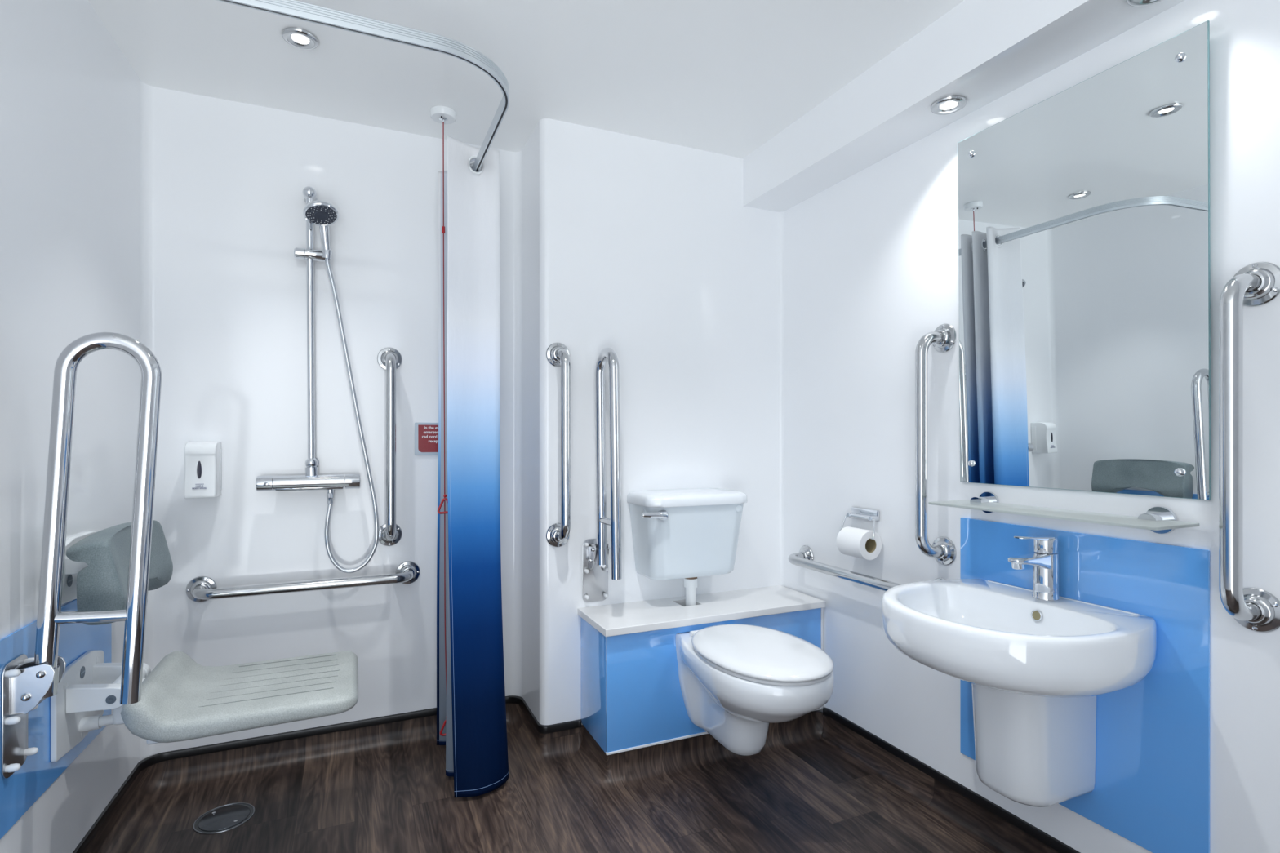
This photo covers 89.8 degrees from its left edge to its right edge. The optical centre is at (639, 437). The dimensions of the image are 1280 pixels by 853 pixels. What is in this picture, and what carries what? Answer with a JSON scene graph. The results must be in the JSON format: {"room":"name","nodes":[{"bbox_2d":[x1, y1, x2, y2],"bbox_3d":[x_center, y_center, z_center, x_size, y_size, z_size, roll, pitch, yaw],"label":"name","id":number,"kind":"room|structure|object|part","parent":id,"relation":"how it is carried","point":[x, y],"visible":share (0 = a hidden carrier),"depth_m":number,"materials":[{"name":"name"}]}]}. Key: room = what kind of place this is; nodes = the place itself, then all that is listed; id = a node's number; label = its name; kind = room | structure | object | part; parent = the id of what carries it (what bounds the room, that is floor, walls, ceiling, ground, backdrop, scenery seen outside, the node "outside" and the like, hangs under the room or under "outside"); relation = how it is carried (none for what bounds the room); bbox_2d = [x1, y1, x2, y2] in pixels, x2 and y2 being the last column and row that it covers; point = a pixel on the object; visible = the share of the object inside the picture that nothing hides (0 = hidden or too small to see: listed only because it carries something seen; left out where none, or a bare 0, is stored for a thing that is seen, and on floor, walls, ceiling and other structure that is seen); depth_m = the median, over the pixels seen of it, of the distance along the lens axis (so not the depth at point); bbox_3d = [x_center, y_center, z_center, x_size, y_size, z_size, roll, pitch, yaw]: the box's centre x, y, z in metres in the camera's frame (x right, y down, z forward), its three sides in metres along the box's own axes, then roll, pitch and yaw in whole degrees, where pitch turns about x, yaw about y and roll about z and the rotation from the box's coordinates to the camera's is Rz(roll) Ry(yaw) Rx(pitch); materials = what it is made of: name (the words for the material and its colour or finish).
{"room":"accessible bathroom","nodes":[
{"label":"accessible bathroom","id":0,"kind":"room"},
{"bbox_2d":[0,0,148,852],"bbox_3d":[-0.981,-0.003,0.630,0.063,2.105,2.848,0,0,-22],"label":"wall","id":1,"kind":"structure","parent":0,"point":[74,110],"depth_m":1.46,"materials":[{"name":"white plastic"}]},
{"bbox_2d":[0,599,111,839],"bbox_3d":[-1.100,0.555,0.994,0.006,0.365,1.471,0,0,-22],"label":"panel","id":2,"kind":"object","parent":1,"relation":"attached to","point":[19,792],"visible":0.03,"depth_m":1.31,"materials":[{"name":"blue plastic"}]},
{"bbox_2d":[0,332,161,778],"bbox_3d":[-1.083,0.213,1.266,0.233,0.844,0.092,0,0,-22],"label":"support rail","id":3,"kind":"object","parent":1,"relation":"attached to","point":[26,682],"visible":1,"depth_m":1.25,"materials":[{"name":"metal"}]},
{"bbox_3d":[-1.189,0.528,1.223,0.004,0.214,0.092,0,0,-22],"label":"wall plate","id":4,"kind":"part","parent":3,"relation":"part of","materials":[{"name":"silver metal"}]},
{"bbox_3d":[-1.069,0.159,1.272,0.172,0.737,0.033,3,-1,-22],"label":"rail","id":5,"kind":"part","parent":3,"relation":"part of","materials":[{"name":"metal"}]},
{"bbox_2d":[61,520,173,625],"bbox_3d":[-1.242,0.302,1.517,0.147,0.189,0.406,0,0,-24],"label":"support","id":6,"kind":"object","parent":1,"relation":"attached to","point":[96,565],"visible":0.7,"depth_m":1.37,"materials":[{"name":"plastic"}]},
{"bbox_3d":[-1.236,0.283,1.435,0.068,0.038,0.025,0,0,-24],"label":"arm","id":7,"kind":"part","parent":6,"relation":"part of","materials":[{"name":"white plastic"}]},
{"bbox_3d":[-1.306,0.299,1.504,0.012,0.144,0.252,0,0,-22],"label":"wall plate","id":8,"kind":"part","parent":6,"relation":"part of","materials":[{"name":"white plastic"}]},
{"bbox_2d":[72,755,162,852],"bbox_3d":[-0.923,1.001,0.629,0.068,0.098,2.802,0,0,-22],"label":"baseboard","id":9,"kind":"structure","parent":1,"relation":"attached to","point":[116,828],"depth_m":1.73,"materials":[{"name":"brown wood"}]},
{"bbox_2d":[50,650,358,762],"bbox_3d":[-1.028,0.605,1.602,0.596,0.191,0.390,0,0,-24],"label":"shower bench","id":10,"kind":"object","parent":1,"relation":"attached to","point":[183,700],"visible":0.93,"depth_m":1.50,"materials":[{"name":"grey plastic"}]},
{"bbox_3d":[-1.290,0.605,1.479,0.011,0.191,0.260,0,0,-22],"label":"wall plate","id":11,"kind":"part","parent":10,"relation":"part of","materials":[{"name":"white plastic"}]},
{"bbox_3d":[-1.205,0.577,1.433,0.111,0.060,0.028,0,0,-24],"label":"arm","id":12,"kind":"part","parent":10,"relation":"part of","materials":[{"name":"white plastic"}]},
{"bbox_3d":[-1.266,0.577,1.570,0.111,0.060,0.028,0,0,-24],"label":"arm","id":13,"kind":"part","parent":10,"relation":"part of","materials":[{"name":"white plastic"}]},
{"bbox_3d":[-0.988,0.673,1.618,0.350,0.018,0.280,0,0,-24],"label":"seat","id":14,"kind":"part","parent":10,"relation":"part of","materials":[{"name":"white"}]},
{"bbox_3d":[-0.969,0.618,1.628,0.466,0.117,0.390,0,0,-24],"label":"seat","id":15,"kind":"part","parent":10,"relation":"part of","materials":[{"name":"grey plastic"}]},
{"bbox_2d":[216,0,509,171],"bbox_3d":[-0.603,-0.826,1.572,0.610,0.048,1.363,0,0,20],"label":"rail","id":16,"kind":"object","parent":1,"relation":"attached to","point":[295,9],"visible":0.79,"depth_m":1.31,"materials":[{"name":"silver metal"}]},
{"bbox_2d":[436,136,509,797],"bbox_3d":[-0.530,0.079,2.034,0.191,1.918,0.371,0,0,-24],"label":"shower curtain","id":17,"kind":"object","parent":16,"relation":"hanging from","point":[473,708],"visible":0.99,"depth_m":1.93,"materials":[{"name":"fabric"}]},
{"bbox_2d":[148,84,519,756],"bbox_3d":[-0.962,-0.003,2.175,1.190,2.105,0.063,0,0,-24],"label":"wall","id":18,"kind":"structure","parent":0,"point":[228,179],"depth_m":2.09,"materials":[{"name":"white plastic"}]},
{"bbox_2d":[184,441,222,498],"bbox_3d":[-1.320,0.097,1.945,0.080,0.168,0.094,0,0,-24],"label":"soap dispenser","id":19,"kind":"object","parent":18,"relation":"attached to","point":[202,460],"visible":1,"depth_m":1.91,"materials":[{"name":"white plastic"}]},
{"bbox_3d":[-1.331,0.100,1.974,0.076,0.130,0.028,0,0,-24],"label":"plate","id":20,"kind":"part","parent":19,"relation":"part of","materials":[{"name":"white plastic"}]},
{"bbox_2d":[186,560,420,602],"bbox_3d":[-1.057,0.468,2.056,0.680,0.080,0.104,0,0,-24],"label":"grab rail","id":21,"kind":"object","parent":18,"relation":"attached to","point":[200,588],"visible":1,"depth_m":2.00,"materials":[{"name":"silver metal"}]},
{"bbox_2d":[255,473,359,493],"bbox_3d":[-1.059,0.149,2.065,0.294,0.059,0.086,0,0,-24],"label":"shower mixer","id":22,"kind":"object","parent":18,"relation":"attached to","point":[330,482],"visible":1,"depth_m":2.03,"materials":[{"name":"silver metal"}]},
{"bbox_3d":[-1.165,0.143,1.997,0.044,0.048,0.048,0,0,-24],"label":"control knob","id":23,"kind":"part","parent":22,"relation":"part of","materials":[{"name":"silver metal"}]},
{"bbox_2d":[326,489,333,493],"bbox_3d":[-0.998,0.170,2.071,0.021,0.016,0.021,0,0,-24],"label":"outlet","id":24,"kind":"object","parent":22,"relation":"attached to","point":[327,491],"depth_m":2.06,"materials":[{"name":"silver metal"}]},
{"bbox_3d":[-0.938,0.143,2.098,0.045,0.048,0.048,0,0,-24],"label":"control knob","id":25,"kind":"part","parent":22,"relation":"part of","materials":[{"name":"silver metal"}]},
{"bbox_2d":[293,186,332,475],"bbox_3d":[-1.050,-0.338,2.069,0.108,0.920,0.086,0,0,-24],"label":"shower rail","id":26,"kind":"object","parent":18,"relation":"attached to","point":[309,254],"visible":0.96,"depth_m":2.04,"materials":[{"name":"silver metal"}]},
{"bbox_2d":[302,200,338,250],"bbox_3d":[-0.985,-0.650,2.003,0.096,0.152,0.121,0,0,15],"label":"shower","id":27,"kind":"object","parent":26,"relation":"on","point":[323,214],"visible":0.99,"depth_m":1.99,"materials":[{"name":"silver metal"}]},
{"bbox_3d":[-1.004,-0.649,2.039,0.034,0.151,0.061,0,0,-12],"label":"handle","id":28,"kind":"part","parent":27,"relation":"part of","materials":[{"name":"silver metal"}]},
{"bbox_2d":[324,258,378,573],"bbox_3d":[-0.938,-0.065,2.094,0.163,1.012,0.027,0,0,-24],"label":"shower hose","id":29,"kind":"object","parent":27,"relation":"hanging from","point":[330,496],"visible":1,"depth_m":2.08,"materials":[{"name":"silver metal"}]},
{"bbox_2d":[152,695,519,794],"bbox_3d":[-0.945,1.001,2.131,1.106,0.098,0.066,0,0,-24],"label":"baseboard","id":30,"kind":"structure","parent":18,"relation":"attached to","point":[179,770],"depth_m":2.07,"materials":[{"name":"brown wood"}]},
{"bbox_2d":[377,347,402,546],"bbox_3d":[-0.836,0.032,2.154,0.080,0.680,0.104,0,0,-24],"label":"grab rail","id":31,"kind":"object","parent":18,"relation":"attached to","point":[389,359],"visible":0.98,"depth_m":2.11,"materials":[{"name":"silver metal"}]},
{"bbox_2d":[414,422,438,455],"bbox_3d":[-0.720,0.005,2.258,0.136,0.114,0.007,0,0,-24],"label":"sign","id":32,"kind":"object","parent":18,"relation":"attached to","point":[426,434],"visible":0.52,"depth_m":2.24,"materials":[{"name":"red plastic"}]},
{"bbox_2d":[88,0,964,158],"bbox_3d":[0.005,-1.080,1.047,2.282,0.050,2.910,0,0,-24],"label":"ceiling","id":33,"kind":"structure","parent":0,"point":[722,77],"depth_m":1.79,"materials":[{"name":"white paint"}]},
{"bbox_2d":[281,26,318,49],"bbox_3d":[-0.895,-1.050,1.695,0.086,0.010,0.086,0,0,-24],"label":"recessed light","id":34,"kind":"object","parent":33,"relation":"in","point":[301,38],"visible":1,"depth_m":1.69,"materials":[{"name":"silver metal"}]},
{"bbox_2d":[430,105,456,736],"bbox_3d":[-0.637,-0.048,2.083,0.082,2.012,0.082,0,0,-24],"label":"pull cord","id":35,"kind":"object","parent":33,"relation":"hanging from","point":[442,114],"visible":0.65,"depth_m":2.07,"materials":[{"name":"red fabric"}]},
{"bbox_3d":[-0.619,0.932,2.065,0.048,0.051,0.010,0,0,-17],"label":"triangle handle","id":36,"kind":"part","parent":35,"relation":"part of","materials":[{"name":"red plastic"}]},
{"bbox_3d":[-0.625,0.220,2.062,0.048,0.051,0.010,0,0,-17],"label":"triangle handle","id":37,"kind":"part","parent":35,"relation":"part of","materials":[{"name":"red plastic"}]},
{"bbox_3d":[-0.630,-0.060,2.072,0.027,1.925,0.008,0,0,42],"label":"cord","id":38,"kind":"part","parent":35,"relation":"part of","materials":[{"name":"red fabric"}]},
{"bbox_2d":[430,105,456,124],"bbox_3d":[-0.637,-1.038,2.083,0.082,0.034,0.082,0,0,-24],"label":"switch","id":39,"kind":"object","parent":33,"relation":"attached to","point":[442,114],"depth_m":2.06,"materials":[{"name":"white plastic"}]},
{"bbox_2d":[520,118,544,724],"bbox_3d":[-0.368,-0.003,2.268,0.055,2.105,0.304,0,0,-24],"label":"wall","id":40,"kind":"structure","parent":0,"point":[532,154],"depth_m":2.22,"materials":[{"name":"white plastic"}]},
{"bbox_2d":[507,696,543,764],"bbox_3d":[-0.393,1.001,2.210,0.071,0.098,0.317,0,0,-24],"label":"baseboard","id":41,"kind":"structure","parent":40,"relation":"attached to","point":[526,734],"depth_m":2.20,"materials":[{"name":"brown wood"}]},
{"bbox_2d":[126,729,996,852],"bbox_3d":[0.005,1.080,1.047,2.222,0.060,2.850,0,0,-24],"label":"floor","id":42,"kind":"structure","parent":0,"point":[814,797],"depth_m":1.80,"materials":[{"name":"brown wood"}]},
{"bbox_2d":[192,802,254,834],"bbox_3d":[-1.145,1.048,1.772,0.144,0.004,0.144,0,0,-24],"label":"floor drain","id":43,"kind":"object","parent":42,"relation":"on","point":[227,817],"visible":1,"depth_m":1.77,"materials":[{"name":"metal"}]},
{"bbox_2d":[544,118,782,725],"bbox_3d":[0.129,-0.003,2.339,0.984,2.105,0.059,0,0,-24],"label":"wall","id":44,"kind":"structure","parent":0,"point":[655,255],"depth_m":2.28,"materials":[{"name":"white plastic"}]},
{"bbox_2d":[546,342,570,546],"bbox_3d":[-0.253,0.025,2.090,0.080,0.680,0.104,0,0,-24],"label":"grab rail","id":45,"kind":"object","parent":44,"relation":"attached to","point":[557,354],"visible":1,"depth_m":2.05,"materials":[{"name":"silver metal"}]},
{"bbox_2d":[537,719,582,764],"bbox_3d":[-0.261,1.001,2.115,0.170,0.098,0.067,0,0,-24],"label":"baseboard","id":46,"kind":"structure","parent":44,"relation":"attached to","point":[562,741],"depth_m":2.13,"materials":[{"name":"brown wood"}]},
{"bbox_2d":[571,725,608,791],"bbox_3d":[-0.160,1.010,2.032,0.066,0.080,0.272,0,0,-24],"label":"baseboard","id":47,"kind":"structure","parent":44,"relation":"attached to","point":[591,761],"depth_m":2.03,"materials":[{"name":"brown wood"}]},
{"bbox_2d":[582,347,622,602],"bbox_3d":[-0.110,0.134,2.095,0.092,0.850,0.211,0,0,-24],"label":"support rail","id":48,"kind":"object","parent":44,"relation":"attached to","point":[595,552],"visible":1,"depth_m":2.12,"materials":[{"name":"metal"}]},
{"bbox_3d":[-0.152,0.452,2.190,0.092,0.214,0.004,0,0,-24],"label":"wall plate","id":49,"kind":"part","parent":48,"relation":"part of","materials":[{"name":"metal"}]},
{"bbox_3d":[-0.105,0.077,2.083,0.033,0.737,0.162,0,-2,-24],"label":"rail","id":50,"kind":"part","parent":48,"relation":"part of","materials":[{"name":"metal"}]},
{"bbox_2d":[626,488,747,606],"bbox_3d":[0.161,0.392,2.211,0.417,0.412,0.214,0,0,-24],"label":"toilet cistern","id":51,"kind":"object","parent":44,"relation":"attached to","point":[688,535],"visible":0.99,"depth_m":2.15,"materials":[{"name":"white ceramic"}]},
{"bbox_3d":[0.051,0.253,2.063,0.096,0.037,0.033,0,0,-24],"label":"flush lever","id":52,"kind":"part","parent":51,"relation":"part of","materials":[{"name":"silver metal"}]},
{"bbox_3d":[0.168,0.351,2.229,0.371,0.250,0.187,0,0,-24],"label":"tank","id":53,"kind":"part","parent":51,"relation":"part of","materials":[{"name":"white ceramic"}]},
{"bbox_3d":[0.171,0.207,2.224,0.388,0.042,0.198,0,0,-24],"label":"lid","id":54,"kind":"part","parent":51,"relation":"part of","materials":[{"name":"white ceramic"}]},
{"bbox_2d":[580,608,823,755],"bbox_3d":[0.225,0.781,2.224,0.822,0.364,0.247,0,0,-24],"label":"panel","id":55,"kind":"object","parent":44,"relation":"attached to","point":[631,696],"visible":0.4,"depth_m":2.02,"materials":[{"name":"blue"}]},
{"bbox_3d":[-0.149,0.780,2.063,0.008,0.363,0.237,0,0,-24],"label":"panel","id":56,"kind":"part","parent":55,"relation":"part of","materials":[{"name":"blue plastic"}]},
{"bbox_2d":[577,585,825,636],"bbox_3d":[0.221,0.587,2.212,0.826,0.023,0.265,0,0,-24],"label":"ledge","id":57,"kind":"object","parent":55,"relation":"on","point":[633,617],"visible":0.98,"depth_m":2.16,"materials":[{"name":"white"}]},
{"bbox_3d":[0.268,0.959,2.113,0.812,0.008,0.010,0,0,-24],"label":"trim","id":58,"kind":"part","parent":55,"relation":"part of","materials":[{"name":"white"}]},
{"bbox_2d":[604,711,822,791],"bbox_3d":[0.267,1.010,2.092,0.836,0.080,0.064,0,0,-24],"label":"baseboard","id":59,"kind":"structure","parent":55,"relation":"attached to","point":[646,765],"depth_m":2.06,"materials":[{"name":"brown wood"}]},
{"bbox_2d":[675,623,834,755],"bbox_3d":[0.328,0.757,1.850,0.335,0.343,0.523,0,0,-24],"label":"toilet","id":60,"kind":"object","parent":55,"relation":"attached to","point":[736,680],"visible":1,"depth_m":1.75,"materials":[{"name":"white ceramic"}]},
{"bbox_3d":[0.338,0.598,1.828,0.335,0.026,0.475,0,0,-24],"label":"lid","id":61,"kind":"part","parent":60,"relation":"part of","materials":[{"name":"white plastic"}]},
{"bbox_3d":[0.340,0.618,1.823,0.328,0.010,0.454,0,0,-24],"label":"seat","id":62,"kind":"part","parent":60,"relation":"part of","materials":[{"name":"white plastic"}]},
{"bbox_3d":[0.644,0.779,2.280,0.010,0.361,0.010,0,0,-24],"label":"edge trim","id":63,"kind":"part","parent":55,"relation":"part of","materials":[{"name":"white plastic"}]},
{"bbox_2d":[782,0,1279,852],"bbox_3d":[1.079,-0.003,1.373,0.053,2.105,2.534,0,0,-24],"label":"wall","id":64,"kind":"structure","parent":0,"point":[870,259],"depth_m":1.81,"materials":[{"name":"white plastic"}]},
{"bbox_2d":[840,506,879,540],"bbox_3d":[0.714,0.275,2.064,0.060,0.086,0.155,0,0,-24],"label":"toilet roll holder","id":65,"kind":"object","parent":64,"relation":"attached to","point":[873,515],"visible":0.95,"depth_m":2.07,"materials":[{"name":"silver metal"}]},
{"bbox_3d":[0.698,0.256,2.125,0.027,0.014,0.016,0,0,-24],"label":"arm","id":66,"kind":"part","parent":65,"relation":"part of","materials":[{"name":"silver metal"}]},
{"bbox_2d":[836,526,881,559],"bbox_3d":[0.694,0.336,2.040,0.091,0.091,0.104,0,0,-24],"label":"toilet roll","id":67,"kind":"object","parent":65,"relation":"on","point":[851,541],"visible":1,"depth_m":2.01,"materials":[{"name":"white paper"}]},
{"bbox_3d":[0.732,0.248,2.088,0.009,0.034,0.120,0,0,-24],"label":"wall plate","id":68,"kind":"part","parent":65,"relation":"part of","materials":[{"name":"silver metal"}]},
{"bbox_3d":[0.738,0.256,2.034,0.027,0.014,0.015,0,0,-24],"label":"arm","id":69,"kind":"part","parent":65,"relation":"part of","materials":[{"name":"silver metal"}]},
{"bbox_2d":[787,545,945,591],"bbox_3d":[0.687,0.438,2.071,0.104,0.080,0.680,0,0,-24],"label":"grab rail","id":70,"kind":"object","parent":64,"relation":"attached to","point":[804,558],"visible":0.58,"depth_m":2.08,"materials":[{"name":"silver metal"}]},
{"bbox_2d":[915,324,956,565],"bbox_3d":[0.811,0.020,1.792,0.104,0.680,0.080,0,0,-24],"label":"grab rail","id":71,"kind":"object","parent":64,"relation":"attached to","point":[944,337],"visible":1,"depth_m":1.77,"materials":[{"name":"silver metal"}]},
{"bbox_2d":[821,707,1079,852],"bbox_3d":[1.097,1.001,1.230,0.045,0.098,2.260,0,0,-24],"label":"baseboard","id":72,"kind":"structure","parent":64,"relation":"attached to","point":[991,824],"depth_m":1.82,"materials":[{"name":"brown wood"}]},
{"bbox_2d":[743,0,1184,212],"bbox_3d":[0.984,-0.971,1.325,0.186,0.189,2.525,0,0,-24],"label":"bulkhead","id":73,"kind":"object","parent":64,"relation":"attached to","point":[981,51],"depth_m":1.68,"materials":[{"name":"white paint"}]},
{"bbox_2d":[930,95,966,114],"bbox_3d":[0.810,-0.871,1.688,0.086,0.010,0.086,0,0,-24],"label":"recessed light","id":74,"kind":"object","parent":73,"relation":"in","point":[951,104],"visible":1,"depth_m":1.68,"materials":[{"name":"silver metal"}]},
{"bbox_2d":[1126,0,1161,6],"bbox_3d":[1.002,-0.871,1.254,0.086,0.010,0.086,0,0,-24],"label":"recessed light","id":75,"kind":"object","parent":73,"relation":"in","point":[1131,2],"visible":1,"depth_m":1.28,"materials":[{"name":"silver metal"}]},
{"bbox_2d":[881,578,1156,807],"bbox_3d":[0.788,0.586,1.429,0.429,0.427,0.494,0,0,-24],"label":"washbasin","id":76,"kind":"object","parent":64,"relation":"attached to","point":[1036,669],"visible":1,"depth_m":1.37,"materials":[{"name":"white ceramic"}]},
{"bbox_3d":[0.788,0.442,1.429,0.429,0.135,0.494,0,0,-24],"label":"bowl","id":77,"kind":"part","parent":76,"relation":"part of","materials":[{"name":"white ceramic"}]},
{"bbox_2d":[1007,535,1059,600],"bbox_3d":[0.907,0.301,1.482,0.143,0.148,0.055,0,0,-24],"label":"mixer tap","id":78,"kind":"object","parent":76,"relation":"on","point":[1044,559],"visible":1,"depth_m":1.48,"materials":[{"name":"silver metal"}]},
{"bbox_3d":[0.889,0.287,1.474,0.104,0.038,0.044,0,0,-24],"label":"spout","id":79,"kind":"part","parent":78,"relation":"part of","materials":[{"name":"silver metal"}]},
{"bbox_3d":[0.904,0.232,1.481,0.104,0.010,0.036,0,0,-24],"label":"lever","id":80,"kind":"part","parent":78,"relation":"part of","materials":[{"name":"silver metal"}]},
{"bbox_3d":[0.947,0.250,1.500,0.050,0.035,0.050,0,0,-24],"label":"lever","id":81,"kind":"part","parent":78,"relation":"part of","materials":[{"name":"silver metal"}]},
{"bbox_2d":[928,491,1199,533],"bbox_3d":[0.926,0.171,1.464,0.160,0.057,0.522,0,0,-24],"label":"glass shelf","id":82,"kind":"object","parent":64,"relation":"attached to","point":[1157,519],"visible":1,"depth_m":1.36,"materials":[{"name":"clear glass"}]},
{"bbox_2d":[957,20,1211,500],"bbox_3d":[0.979,-0.338,1.492,0.036,0.919,0.569,0,0,-24],"label":"wall mirror","id":83,"kind":"object","parent":64,"relation":"attached to","point":[1084,228],"visible":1,"depth_m":1.42,"materials":[{"name":"silver glass"}]},
{"bbox_2d":[960,517,1209,852],"bbox_3d":[0.992,0.541,1.504,0.006,0.644,0.560,0,0,-24],"label":"panel","id":84,"kind":"object","parent":64,"relation":"attached to","point":[1151,790],"visible":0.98,"depth_m":1.34,"materials":[{"name":"blue plastic"}]},
{"bbox_2d":[1218,262,1279,632],"bbox_3d":[1.090,0.018,1.164,0.104,0.680,0.080,0,0,-24],"label":"grab rail","id":85,"kind":"object","parent":64,"relation":"attached to","point":[1246,288],"visible":1,"depth_m":1.14,"materials":[{"name":"silver metal"}]}
]}

